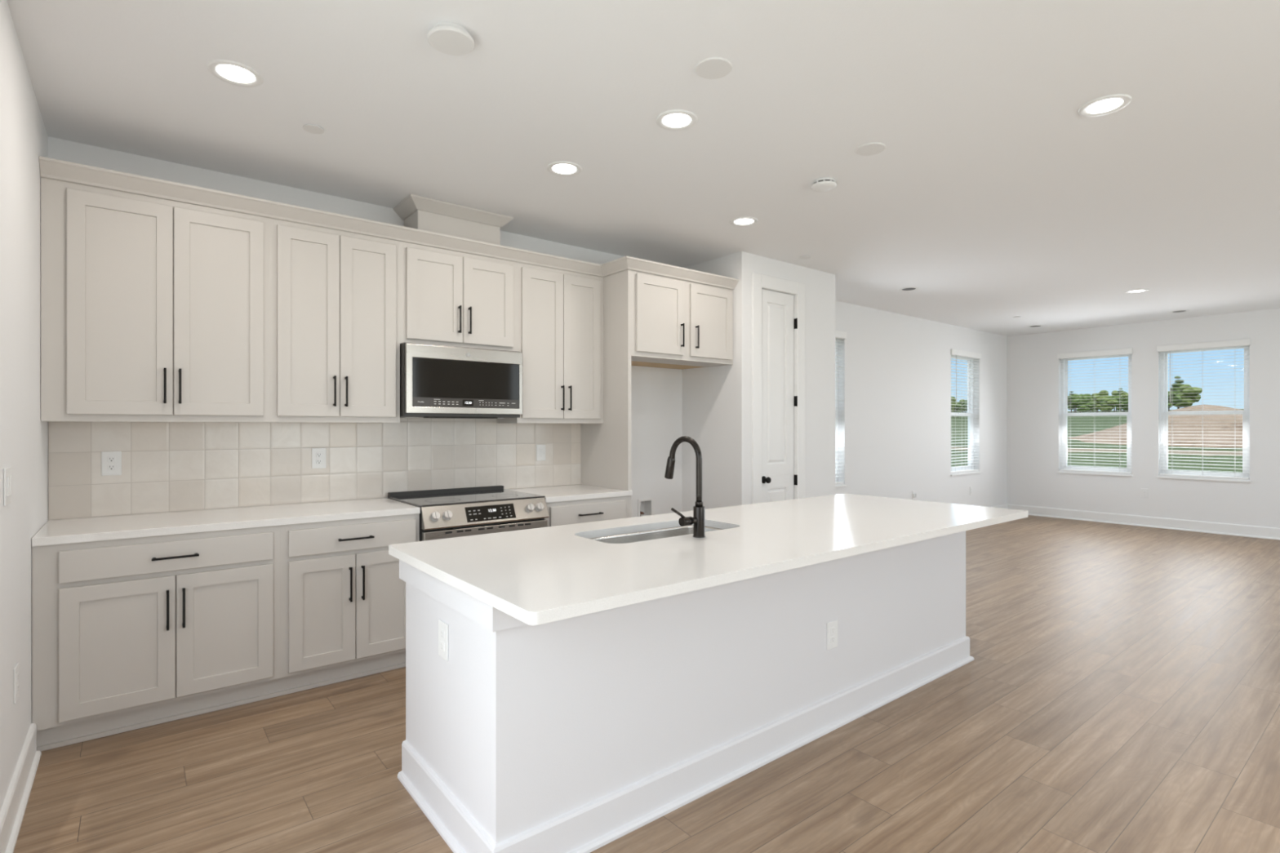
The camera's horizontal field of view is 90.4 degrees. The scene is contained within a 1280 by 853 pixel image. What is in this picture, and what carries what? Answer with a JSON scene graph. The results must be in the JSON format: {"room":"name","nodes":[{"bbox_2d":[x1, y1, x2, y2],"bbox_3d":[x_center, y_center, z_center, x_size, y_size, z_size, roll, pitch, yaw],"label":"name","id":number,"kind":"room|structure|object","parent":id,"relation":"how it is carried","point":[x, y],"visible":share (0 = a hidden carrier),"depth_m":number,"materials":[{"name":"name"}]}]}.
{"room":"kitchen","nodes":[
{"label":"kitchen","id":0,"kind":"room"},
{"bbox_2d":[0,0,48,811],"bbox_3d":[-1.017,-0.031,0.603,0.160,2.822,6.400,0,0,-38],"label":"wall","id":1,"kind":"structure","parent":0,"point":[24,138],"depth_m":2.33,"materials":[{"name":"white paint"}]},
{"bbox_2d":[3,466,12,506],"bbox_3d":[-2.132,0.200,2.144,0.010,0.124,0.130,0,0,-38],"label":"light switch","id":2,"kind":"object","parent":1,"relation":"attached to","point":[7,477],"visible":1,"depth_m":2.11,"materials":[{"name":"white plastic"}]},
{"bbox_2d":[13,662,18,703],"bbox_3d":[-2.257,0.928,2.300,0.008,0.125,0.080,0,0,-38],"label":"electrical outlet","id":3,"kind":"object","parent":1,"relation":"attached to","point":[16,668],"visible":1,"depth_m":2.29,"materials":[{"name":"white plastic"}]},
{"bbox_2d":[16,683,18,693],"bbox_3d":[-2.255,0.949,2.301,0.003,0.029,0.034,0,0,-38],"label":"receptacle","id":4,"kind":"object","parent":3,"relation":"attached to","point":[17,684],"depth_m":2.29,"materials":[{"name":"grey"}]},
{"bbox_2d":[16,671,18,682],"bbox_3d":[-2.255,0.907,2.301,0.003,0.029,0.034,0,0,-38],"label":"receptacle","id":5,"kind":"object","parent":3,"relation":"attached to","point":[17,673],"depth_m":2.29,"materials":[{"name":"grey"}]},
{"bbox_2d":[0,723,41,852],"bbox_3d":[-2.103,1.310,2.125,0.031,0.140,1.375,0,0,-38],"label":"baseboard","id":6,"kind":"structure","parent":1,"relation":"attached to","point":[12,811],"depth_m":2.26,"materials":[{"name":"white paint"}]},
{"bbox_2d":[48,136,1007,520],"bbox_3d":[1.415,-0.031,6.724,11.582,2.822,0.160,0,0,-38],"label":"wall","id":7,"kind":"structure","parent":0,"point":[895,380],"depth_m":7.74,"materials":[{"name":"white paint"}]},
{"bbox_2d":[40,177,269,422],"bbox_3d":[-2.468,-0.590,3.297,0.914,1.131,0.372,0,0,-38],"label":"upper cabinet","id":8,"kind":"object","parent":7,"relation":"attached to","point":[153,309],"visible":1,"depth_m":3.14,"materials":[{"name":"grey paint"}]},
{"bbox_2d":[48,417,581,519],"bbox_3d":[-1.709,0.203,4.135,3.144,0.524,0.008,0,0,-38],"label":"tile backsplash","id":9,"kind":"structure","parent":7,"relation":"attached to","point":[166,467],"depth_m":3.80,"materials":[{"name":"beige tile"}]},
{"bbox_2d":[101,451,121,475],"bbox_3d":[-2.746,0.192,3.300,0.080,0.125,0.008,0,0,-38],"label":"electrical outlet","id":10,"kind":"object","parent":9,"relation":"attached to","point":[111,461],"visible":1,"depth_m":3.30,"materials":[{"name":"white plastic"}]},
{"bbox_2d":[106,464,115,470],"bbox_3d":[-2.744,0.213,3.299,0.034,0.029,0.003,0,0,-38],"label":"receptacle","id":11,"kind":"object","parent":10,"relation":"attached to","point":[109,467],"depth_m":3.30,"materials":[{"name":"grey plastic"}]},
{"bbox_2d":[106,456,115,462],"bbox_3d":[-2.744,0.171,3.299,0.034,0.029,0.003,0,0,-38],"label":"receptacle","id":12,"kind":"object","parent":10,"relation":"attached to","point":[109,459],"depth_m":3.30,"materials":[{"name":"grey plastic"}]},
{"bbox_2d":[311,448,325,468],"bbox_3d":[-1.977,0.196,3.911,0.080,0.125,0.008,0,0,-38],"label":"electrical outlet","id":13,"kind":"object","parent":9,"relation":"attached to","point":[318,455],"visible":1,"depth_m":3.91,"materials":[{"name":"white plastic"}]},
{"bbox_2d":[315,459,322,464],"bbox_3d":[-1.975,0.217,3.909,0.034,0.029,0.003,0,0,-38],"label":"receptacle","id":14,"kind":"object","parent":13,"relation":"attached to","point":[317,461],"depth_m":3.91,"materials":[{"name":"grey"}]},
{"bbox_2d":[315,452,322,457],"bbox_3d":[-1.975,0.175,3.909,0.034,0.029,0.003,0,0,-38],"label":"receptacle","id":15,"kind":"object","parent":13,"relation":"attached to","point":[317,454],"depth_m":3.91,"materials":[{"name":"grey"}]},
{"bbox_2d":[536,444,545,461],"bbox_3d":[-0.760,0.201,4.878,0.080,0.125,0.008,0,0,-38],"label":"electrical outlet","id":16,"kind":"object","parent":9,"relation":"attached to","point":[540,449],"visible":1,"depth_m":4.87,"materials":[{"name":"white plastic"}]},
{"bbox_2d":[269,217,399,422],"bbox_3d":[-1.836,-0.590,3.799,0.701,1.131,0.372,0,0,-38],"label":"upper cabinet","id":17,"kind":"object","parent":7,"relation":"attached to","point":[335,295],"visible":1,"depth_m":3.65,"materials":[{"name":"grey paint"}]},
{"bbox_2d":[400,240,517,351],"bbox_3d":[-1.248,-0.834,4.266,0.800,0.642,0.372,0,0,-38],"label":"upper cabinet","id":18,"kind":"object","parent":7,"relation":"attached to","point":[448,297],"visible":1,"depth_m":4.12,"materials":[{"name":"grey paint"}]},
{"bbox_2d":[393,194,514,244],"bbox_3d":[-1.250,-1.298,4.287,0.708,0.286,0.339,0,0,-38],"label":"duct cover","id":19,"kind":"object","parent":18,"relation":"on","point":[418,212],"visible":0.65,"depth_m":4.17,"materials":[{"name":"grey paint"}]},
{"bbox_2d":[400,342,522,418],"bbox_3d":[-1.235,-0.283,4.248,0.788,0.458,0.402,0,0,-38],"label":"microwave","id":20,"kind":"object","parent":18,"relation":"attached to","point":[437,381],"visible":1,"depth_m":4.06,"materials":[{"name":"grey metal"}]},
{"bbox_2d":[497,262,603,423],"bbox_3d":[-0.649,-0.590,4.742,0.730,1.131,0.372,0,0,-38],"label":"upper cabinet","id":21,"kind":"object","parent":7,"relation":"attached to","point":[560,313],"visible":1,"depth_m":4.61,"materials":[{"name":"grey paint"}]},
{"bbox_2d":[637,497,653,516],"bbox_3d":[0.020,0.715,5.568,0.166,0.176,0.098,0,0,-38],"label":"water supply box","id":22,"kind":"object","parent":7,"relation":"attached to","point":[645,506],"visible":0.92,"depth_m":5.58,"materials":[{"name":"white plastic"}]},
{"bbox_2d":[835,339,846,488],"bbox_3d":[1.987,-0.179,7.161,0.916,1.762,0.177,0,0,-38],"label":"window","id":23,"kind":"structure","parent":7,"relation":"in","point":[837,486],"depth_m":7.43,"materials":[{"name":"white plastic"}]},
{"bbox_2d":[835,330,846,484],"bbox_3d":[2.018,-0.215,7.122,0.916,1.762,0.078,0,0,-38],"label":"window blind","id":24,"kind":"object","parent":23,"relation":"attached to","point":[838,335],"visible":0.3,"depth_m":7.31,"materials":[{"name":"white plastic"}]},
{"bbox_2d":[911,490,916,499],"bbox_3d":[3.609,0.905,8.345,0.080,0.125,0.030,0,0,-38],"label":"outlet","id":25,"kind":"object","parent":7,"relation":"attached to","point":[913,492],"visible":0.89,"depth_m":8.34,"materials":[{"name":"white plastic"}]},
{"bbox_2d":[951,355,981,475],"bbox_3d":[4.713,-0.179,9.326,0.920,1.762,0.177,0,0,-38],"label":"window","id":26,"kind":"structure","parent":7,"relation":"in","point":[970,415],"depth_m":9.60,"materials":[{"name":"white plastic"}]},
{"bbox_2d":[950,349,981,473],"bbox_3d":[4.744,-0.215,9.287,0.920,1.762,0.078,0,0,-38],"label":"window blind","id":27,"kind":"object","parent":26,"relation":"attached to","point":[955,353],"visible":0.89,"depth_m":9.26,"materials":[{"name":"white plastic"}]},
{"bbox_2d":[969,486,972,494],"bbox_3d":[4.889,0.946,9.375,0.080,0.125,0.008,0,0,-38],"label":"electrical outlet","id":28,"kind":"object","parent":7,"relation":"attached to","point":[971,487],"visible":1,"depth_m":9.37,"materials":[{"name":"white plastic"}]},
{"bbox_2d":[993,503,1008,508],"bbox_3d":[3.649,1.310,8.376,5.709,0.140,0.031,0,0,-38],"label":"baseboard","id":29,"kind":"structure","parent":7,"relation":"attached to","point":[1003,506],"depth_m":10.03,"materials":[{"name":"white paint"}]},
{"bbox_2d":[6,0,1279,336],"bbox_3d":[3.455,-1.502,4.155,11.582,0.120,6.720,0,0,-38],"label":"ceiling","id":30,"kind":"structure","parent":0,"point":[989,194],"depth_m":3.05,"materials":[{"name":"white paint"}]},
{"bbox_2d":[206,59,263,87],"bbox_3d":[-1.651,-1.439,2.595,0.196,0.007,0.196,0,0,-38],"label":"recessed light","id":31,"kind":"object","parent":30,"relation":"in","point":[233,73],"visible":1,"depth_m":2.59,"materials":[{"name":"white plastic"}]},
{"bbox_2d":[302,124,324,133],"bbox_3d":[-1.577,-1.438,3.070,0.092,0.009,0.092,0,0,-38],"label":"cap","id":32,"kind":"object","parent":30,"relation":"attached to","point":[314,129],"visible":1,"depth_m":3.06,"materials":[{"name":"white paint"}]},
{"bbox_2d":[427,22,474,55],"bbox_3d":[-0.693,-1.424,2.333,0.166,0.036,0.166,0,0,-38],"label":"junction cover","id":33,"kind":"object","parent":30,"relation":"attached to","point":[448,38],"visible":1,"depth_m":2.31,"materials":[{"name":"white paint"}]},
{"bbox_2d":[546,161,582,176],"bbox_3d":[-0.422,-1.439,3.551,0.196,0.007,0.196,0,0,-38],"label":"recessed light","id":34,"kind":"object","parent":30,"relation":"in","point":[557,168],"visible":1,"depth_m":3.54,"materials":[{"name":"white plastic"}]},
{"bbox_2d":[656,109,697,130],"bbox_3d":[0.173,-1.439,2.990,0.196,0.007,0.196,0,0,-38],"label":"recessed light","id":35,"kind":"object","parent":30,"relation":"in","point":[671,120],"visible":1,"depth_m":2.98,"materials":[{"name":"white plastic"}]},
{"bbox_2d":[695,57,732,79],"bbox_3d":[0.296,-1.439,2.557,0.148,0.006,0.148,0,0,-38],"label":"cap","id":36,"kind":"object","parent":30,"relation":"in","point":[715,68],"visible":1,"depth_m":2.54,"materials":[{"name":"white paint"}]},
{"bbox_2d":[729,216,758,226],"bbox_3d":[0.731,-1.439,4.464,0.196,0.007,0.196,0,0,-38],"label":"recessed light","id":37,"kind":"object","parent":30,"relation":"in","point":[740,221],"visible":1,"depth_m":4.46,"materials":[{"name":"white plastic"}]},
{"bbox_2d":[811,177,836,191],"bbox_3d":[1.084,-1.421,3.742,0.148,0.043,0.148,0,0,-38],"label":"smoke detector","id":38,"kind":"object","parent":30,"relation":"attached to","point":[825,184],"visible":1,"depth_m":3.70,"materials":[{"name":"white plastic"}]},
{"bbox_2d":[812,178,835,184],"bbox_3d":[1.084,-1.425,3.742,0.138,0.014,0.132,0,0,-38],"label":"vent","id":39,"kind":"object","parent":38,"relation":"attached to","point":[818,181],"depth_m":3.68,"materials":[{"name":"white plastic"}]},
{"bbox_2d":[855,142,885,155],"bbox_3d":[1.197,-1.439,3.300,0.148,0.006,0.148,0,0,-38],"label":"cap","id":40,"kind":"object","parent":30,"relation":"in","point":[870,148],"visible":1,"depth_m":3.29,"materials":[{"name":"white paint"}]},
{"bbox_2d":[898,286,919,291],"bbox_3d":[2.817,-1.439,6.657,0.196,0.007,0.196,0,0,-38],"label":"recessed light","id":41,"kind":"object","parent":30,"relation":"in","point":[911,288],"visible":1,"depth_m":6.65,"materials":[{"name":"grey"}]},
{"bbox_2d":[1026,324,1043,327],"bbox_3d":[5.677,-1.439,9.124,0.196,0.007,0.196,0,0,-38],"label":"recessed light","id":42,"kind":"object","parent":30,"relation":"in","point":[1034,326],"visible":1,"depth_m":9.10,"materials":[{"name":"grey"}]},
{"bbox_2d":[1077,93,1131,117],"bbox_3d":[2.086,-1.439,2.854,0.196,0.007,0.196,0,0,-38],"label":"recessed light","id":43,"kind":"object","parent":30,"relation":"in","point":[1104,105],"visible":1,"depth_m":2.85,"materials":[{"name":"white plastic"}]},
{"bbox_2d":[1125,288,1148,293],"bbox_3d":[5.284,-1.439,6.756,0.196,0.007,0.196,0,0,-38],"label":"recessed light","id":44,"kind":"object","parent":30,"relation":"in","point":[1137,291],"visible":1,"depth_m":6.74,"materials":[{"name":"white plastic"}]},
{"bbox_2d":[1168,310,1189,313],"bbox_3d":[6.750,-1.439,7.952,0.196,0.007,0.196,0,0,-38],"label":"recessed light","id":45,"kind":"object","parent":30,"relation":"in","point":[1175,311],"visible":1,"depth_m":7.94,"materials":[{"name":"white plastic"}]},
{"bbox_2d":[13,515,1279,852],"bbox_3d":[3.455,1.430,4.155,11.582,0.100,6.720,0,0,-38],"label":"floor","id":46,"kind":"structure","parent":0,"point":[1119,692],"depth_m":2.70,"materials":[{"name":"brown wood"}]},
{"bbox_2d":[31,525,280,751],"bbox_3d":[-2.369,0.940,3.174,0.916,0.877,0.688,0,0,-38],"label":"base cabinet","id":47,"kind":"object","parent":46,"relation":"on","point":[131,633],"visible":0.98,"depth_m":2.90,"materials":[{"name":"grey paint"}]},
{"bbox_2d":[31,497,420,546],"bbox_3d":[-2.101,0.483,3.406,1.624,0.036,0.643,0,0,-38],"label":"countertop","id":48,"kind":"structure","parent":47,"relation":"on","point":[60,531],"depth_m":3.19,"materials":[{"name":"white stone"}]},
{"bbox_2d":[279,513,419,695],"bbox_3d":[-1.733,0.940,3.679,0.707,0.877,0.688,0,0,-38],"label":"base cabinet","id":49,"kind":"object","parent":46,"relation":"on","point":[343,593],"visible":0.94,"depth_m":3.40,"materials":[{"name":"grey paint"}]},
{"bbox_2d":[387,485,549,541],"bbox_3d":[-1.109,0.906,4.128,0.819,0.948,0.728,0,0,-38],"label":"range","id":50,"kind":"object","parent":46,"relation":"on","point":[451,513],"visible":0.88,"depth_m":3.94,"materials":[{"name":"grey metal"}]},
{"bbox_2d":[389,488,545,506],"bbox_3d":[-1.126,0.460,4.149,0.819,0.010,0.586,0,0,-38],"label":"cooktop","id":51,"kind":"object","parent":50,"relation":"in","point":[442,497],"depth_m":4.09,"materials":[{"name":"grey glass"}]},
{"bbox_2d":[544,495,628,526],"bbox_3d":[-0.537,0.940,4.629,0.692,0.877,0.688,0,0,-38],"label":"base cabinet","id":52,"kind":"object","parent":46,"relation":"on","point":[580,511],"visible":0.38,"depth_m":4.37,"materials":[{"name":"grey paint"}]},
{"bbox_2d":[507,484,632,502],"bbox_3d":[-0.536,0.483,4.649,0.721,0.036,0.643,0,0,-38],"label":"countertop","id":53,"kind":"structure","parent":52,"relation":"on","point":[571,492],"depth_m":4.53,"materials":[{"name":"white stone"}]},
{"bbox_2d":[581,269,733,517],"bbox_3d":[0.165,0.111,5.189,1.102,2.533,0.684,0,0,-38],"label":"tall cabinet","id":54,"kind":"object","parent":46,"relation":"on","point":[650,320],"visible":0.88,"depth_m":4.83,"materials":[{"name":"grey paint"}]},
{"bbox_2d":[39,155,738,289],"bbox_3d":[-0.963,-1.179,4.081,4.248,0.074,0.380,0,0,-38],"label":"crown molding","id":55,"kind":"structure","parent":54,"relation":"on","point":[50,168],"depth_m":3.65,"materials":[{"name":"grey paint"}]},
{"bbox_2d":[397,530,973,852],"bbox_3d":[0.505,0.940,3.133,3.076,0.880,0.856,0,0,-38],"label":"kitchen island","id":56,"kind":"object","parent":46,"relation":"on","point":[577,734],"visible":0.76,"depth_m":2.31,"materials":[{"name":"white paint"}]},
{"bbox_2d":[438,619,448,661],"bbox_3d":[-0.683,0.740,2.202,0.008,0.125,0.080,0,0,-38],"label":"electrical outlet","id":57,"kind":"object","parent":56,"relation":"attached to","point":[442,626],"visible":1,"depth_m":2.19,"materials":[{"name":"white plastic"}]},
{"bbox_2d":[440,640,444,651],"bbox_3d":[-0.685,0.761,2.200,0.003,0.029,0.034,0,0,-38],"label":"receptacle","id":58,"kind":"object","parent":57,"relation":"attached to","point":[442,642],"depth_m":2.20,"materials":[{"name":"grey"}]},
{"bbox_2d":[440,628,444,639],"bbox_3d":[-0.685,0.719,2.200,0.003,0.029,0.034,0,0,-38],"label":"receptacle","id":59,"kind":"object","parent":57,"relation":"attached to","point":[442,630],"depth_m":2.20,"materials":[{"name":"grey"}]},
{"bbox_2d":[388,493,1028,625],"bbox_3d":[0.580,0.482,3.005,3.096,0.034,1.164,0,0,-38],"label":"island countertop","id":60,"kind":"structure","parent":56,"relation":"on","point":[535,576],"depth_m":2.40,"materials":[{"name":"white stone"}]},
{"bbox_2d":[589,524,723,543],"bbox_3d":[0.092,0.606,2.869,0.815,0.212,0.394,0,0,-38],"label":"sink","id":61,"kind":"object","parent":60,"relation":"in","point":[685,530],"visible":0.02,"depth_m":3.05,"materials":[{"name":"silver metal"}]},
{"bbox_2d":[664,435,705,537],"bbox_3d":[0.141,0.254,2.719,0.181,0.425,0.240,0,0,-38],"label":"kitchen faucet","id":62,"kind":"object","parent":60,"relation":"on","point":[698,519],"visible":1,"depth_m":2.67,"materials":[{"name":"black metal"}]},
{"bbox_2d":[826,619,837,649],"bbox_3d":[0.887,0.960,2.927,0.080,0.125,0.008,0,0,-38],"label":"electrical outlet","id":63,"kind":"object","parent":56,"relation":"attached to","point":[832,627],"visible":1,"depth_m":2.92,"materials":[{"name":"white plastic"}]},
{"bbox_2d":[830,635,835,643],"bbox_3d":[0.888,0.981,2.925,0.034,0.029,0.003,0,0,-38],"label":"receptacle","id":64,"kind":"object","parent":63,"relation":"attached to","point":[832,637],"depth_m":2.92,"materials":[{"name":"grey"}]},
{"bbox_2d":[830,626,835,634],"bbox_3d":[0.888,0.939,2.925,0.034,0.029,0.003,0,0,-38],"label":"receptacle","id":65,"kind":"object","parent":63,"relation":"attached to","point":[832,628],"depth_m":2.92,"materials":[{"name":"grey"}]},
{"bbox_2d":[681,251,835,511],"bbox_3d":[1.121,-0.031,5.921,1.303,2.822,0.732,0,0,-38],"label":"wall","id":66,"kind":"structure","parent":0,"point":[717,401],"depth_m":5.58,"materials":[{"name":"white paint"}]},
{"bbox_2d":[751,272,804,503],"bbox_3d":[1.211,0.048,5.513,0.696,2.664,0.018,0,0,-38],"label":"trim","id":67,"kind":"structure","parent":66,"relation":"attached to","point":[759,281],"depth_m":5.42,"materials":[{"name":"white paint"}]},
{"bbox_2d":[761,288,797,502],"bbox_3d":[1.210,0.097,5.526,0.487,2.541,0.103,0,0,-38],"label":"door","id":68,"kind":"structure","parent":66,"relation":"in","point":[777,308],"depth_m":5.55,"materials":[{"name":"white paint"}]},
{"bbox_2d":[1007,308,1279,528],"bbox_3d":[7.927,-0.031,7.707,0.160,2.822,6.400,0,0,-38],"label":"wall","id":69,"kind":"structure","parent":0,"point":[1033,366],"depth_m":8.80,"materials":[{"name":"white paint"}]},
{"bbox_2d":[1057,354,1132,476],"bbox_3d":[6.657,-0.179,9.285,0.177,1.762,0.920,0,0,-38],"label":"window","id":70,"kind":"structure","parent":69,"relation":"in","point":[1064,399],"depth_m":9.37,"materials":[{"name":"white plastic"}]},
{"bbox_2d":[1057,347,1133,474],"bbox_3d":[6.618,-0.215,9.255,0.078,1.762,0.920,0,0,-38],"label":"window blind","id":71,"kind":"object","parent":70,"relation":"attached to","point":[1122,351],"visible":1,"depth_m":9.22,"materials":[{"name":"white plastic"}]},
{"bbox_2d":[1007,503,1279,540],"bbox_3d":[7.852,1.310,7.648,0.031,0.140,6.400,0,0,-38],"label":"baseboard","id":72,"kind":"structure","parent":69,"relation":"attached to","point":[1264,532],"depth_m":8.65,"materials":[{"name":"white paint"}]},
{"bbox_2d":[1141,488,1148,497],"bbox_3d":[6.972,0.922,8.775,0.008,0.125,0.080,0,0,-38],"label":"electrical outlet","id":73,"kind":"object","parent":69,"relation":"attached to","point":[1144,492],"visible":1,"depth_m":8.77,"materials":[{"name":"white plastic"}]},
{"bbox_2d":[1156,346,1250,482],"bbox_3d":[7.402,-0.179,8.347,0.177,1.762,0.929,0,0,-38],"label":"window","id":74,"kind":"structure","parent":69,"relation":"in","point":[1164,412],"depth_m":8.36,"materials":[{"name":"white plastic"}]},
{"bbox_2d":[1156,338,1250,479],"bbox_3d":[7.363,-0.215,8.316,0.078,1.762,0.929,0,0,-38],"label":"window blind","id":75,"kind":"object","parent":74,"relation":"attached to","point":[1246,342],"visible":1,"depth_m":8.32,"materials":[{"name":"white plastic"}]},
{"label":"outside","id":76,"kind":"structure","parent":0,"visible":0},
{"bbox_2d":[951,408,1244,473],"bbox_3d":[-0.035,-1.515,-0.022,460.000,6.210,460.000,0,0,-38],"label":"ground","id":77,"kind":"structure","parent":76,"point":[1077,425],"depth_m":29.12,"materials":[{"name":"green plant"}]},
{"bbox_2d":[951,401,955,412],"bbox_3d":[53.542,-3.142,110.649,2.496,4.245,3.201,0,0,31],"label":"tree","id":78,"kind":"object","parent":77,"relation":"on","point":[953,405],"visible":0.09,"depth_m":110.05,"materials":[{"name":"green plant"}]},
{"bbox_2d":[954,403,964,417],"bbox_3d":[58.087,-2.752,116.206,2.239,2.875,2.240,0,0,11],"label":"tree","id":79,"kind":"object","parent":77,"relation":"on","point":[961,408],"visible":0.62,"depth_m":115.61,"materials":[{"name":"green plant"}]},
{"bbox_2d":[959,399,964,412],"bbox_3d":[70.913,-3.986,139.208,2.924,3.879,2.281,0,0,36],"label":"tree","id":80,"kind":"object","parent":77,"relation":"on","point":[962,400],"visible":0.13,"depth_m":139.01,"materials":[{"name":"green plant"}]},
{"bbox_2d":[962,400,967,410],"bbox_3d":[68.954,-3.678,133.283,2.872,3.688,2.874,0,0,-16],"label":"tree","id":81,"kind":"object","parent":77,"relation":"on","point":[965,402],"visible":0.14,"depth_m":133.10,"materials":[{"name":"green plant"}]},
{"bbox_2d":[1067,395,1087,413],"bbox_3d":[85.460,-3.966,124.319,3.398,4.364,3.400,0,0,-40],"label":"tree","id":82,"kind":"object","parent":77,"relation":"on","point":[1075,400],"visible":0.79,"depth_m":123.73,"materials":[{"name":"green plant"}]},
{"bbox_2d":[1071,394,1091,413],"bbox_3d":[92.952,-4.446,133.958,3.610,4.636,3.612,0,0,43],"label":"tree","id":83,"kind":"object","parent":77,"relation":"on","point":[1086,396],"visible":0.09,"depth_m":133.19,"materials":[{"name":"green plant"}]},
{"bbox_2d":[1076,395,1089,412],"bbox_3d":[78.492,-3.447,112.434,2.140,3.910,2.016,0,0,-41],"label":"tree","id":84,"kind":"object","parent":77,"relation":"on","point":[1080,408],"visible":0.86,"depth_m":112.00,"materials":[{"name":"green plant"}]},
{"bbox_2d":[1079,394,1093,399],"bbox_3d":[118.100,-6.006,168.536,4.179,5.363,4.176,0,0,0],"label":"tree","id":85,"kind":"object","parent":77,"relation":"on","point":[1088,395],"visible":0.12,"depth_m":167.37,"materials":[{"name":"green plant"}]},
{"bbox_2d":[1086,402,1097,412],"bbox_3d":[80.971,-3.002,114.328,2.124,2.727,2.125,0,0,-39],"label":"tree","id":86,"kind":"object","parent":77,"relation":"on","point":[1092,404],"visible":0.57,"depth_m":113.62,"materials":[{"name":"green plant"}]},
{"bbox_2d":[1090,395,1106,412],"bbox_3d":[92.197,-4.182,127.772,3.215,4.264,2.507,0,0,45],"label":"tree","id":87,"kind":"object","parent":77,"relation":"on","point":[1097,398],"visible":0.5,"depth_m":127.30,"materials":[{"name":"green plant"}]},
{"bbox_2d":[1091,390,1109,412],"bbox_3d":[113.230,-5.911,155.693,4.458,5.912,3.477,0,0,43],"label":"tree","id":88,"kind":"object","parent":77,"relation":"on","point":[1102,395],"visible":0.28,"depth_m":155.15,"materials":[{"name":"green plant"}]},
{"bbox_2d":[1098,398,1113,412],"bbox_3d":[87.858,-3.578,119.618,2.772,3.559,2.773,0,0,-16],"label":"tree","id":89,"kind":"object","parent":77,"relation":"on","point":[1102,399],"visible":0.23,"depth_m":119.50,"materials":[{"name":"green plant"}]},
{"bbox_2d":[1100,398,1117,412],"bbox_3d":[85.263,-3.415,115.392,2.009,3.416,2.575,0,0,-40],"label":"tree","id":90,"kind":"object","parent":77,"relation":"on","point":[1108,402],"visible":0.94,"depth_m":114.99,"materials":[{"name":"green plant"}]},
{"bbox_2d":[1111,390,1117,411],"bbox_3d":[126.209,-6.492,168.363,4.560,6.048,3.557,0,0,-10],"label":"tree","id":91,"kind":"object","parent":77,"relation":"on","point":[1113,393],"visible":0.06,"depth_m":167.80,"materials":[{"name":"green plant"}]},
{"bbox_2d":[1106,395,1123,412],"bbox_3d":[110.814,-5.084,148.336,3.560,4.568,3.557,0,0,-5],"label":"tree","id":92,"kind":"object","parent":77,"relation":"on","point":[1117,397],"visible":0.37,"depth_m":147.65,"materials":[{"name":"green plant"}]},
{"bbox_2d":[1115,388,1123,411],"bbox_3d":[123.049,-6.545,162.704,3.381,6.557,3.589,0,0,18],"label":"tree","id":93,"kind":"object","parent":77,"relation":"on","point":[1121,390],"visible":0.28,"depth_m":162.56,"materials":[{"name":"green plant"}]},
{"bbox_2d":[1116,400,1123,412],"bbox_3d":[96.394,-3.675,126.704,2.331,2.991,2.330,0,0,25],"label":"tree","id":94,"kind":"object","parent":77,"relation":"on","point":[1121,402],"visible":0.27,"depth_m":126.72,"materials":[{"name":"green plant"}]},
{"bbox_2d":[1120,391,1128,411],"bbox_3d":[119.810,-5.920,156.858,3.287,5.590,4.215,0,0,-6],"label":"tree","id":95,"kind":"object","parent":77,"relation":"on","point":[1123,393],"visible":0.17,"depth_m":156.18,"materials":[{"name":"green plant"}]},
{"bbox_2d":[1121,396,1128,410],"bbox_3d":[85.689,-3.390,110.837,2.895,3.717,2.897,0,0,-15],"label":"tree","id":96,"kind":"object","parent":77,"relation":"on","point":[1125,400],"visible":0.27,"depth_m":111.23,"materials":[{"name":"green plant"}]},
{"bbox_2d":[1067,404,1244,448],"bbox_3d":[32.215,-0.088,36.527,14.000,2.356,14.612,0,0,-38],"label":"dirt mound","id":97,"kind":"object","parent":77,"relation":"on","point":[1197,430],"visible":0.42,"depth_m":33.95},
{"bbox_2d":[1168,391,1182,411],"bbox_3d":[93.225,-3.944,112.164,3.654,4.689,3.651,0,0,-44],"label":"tree","id":98,"kind":"object","parent":77,"relation":"on","point":[1177,399],"visible":0.35,"depth_m":111.15,"materials":[{"name":"green plant"}]},
{"bbox_2d":[1170,376,1183,408],"bbox_3d":[105.899,-5.929,124.868,4.372,7.988,4.118,0,0,30],"label":"tree","id":99,"kind":"object","parent":77,"relation":"on","point":[1178,381],"visible":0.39,"depth_m":124.52,"materials":[{"name":"green plant"}]},
{"bbox_2d":[1173,384,1202,407],"bbox_3d":[98.404,-4.640,113.954,3.470,5.902,4.449,0,0,-21],"label":"tree","id":100,"kind":"object","parent":77,"relation":"on","point":[1187,393],"visible":0.88,"depth_m":113.15,"materials":[{"name":"green plant"}]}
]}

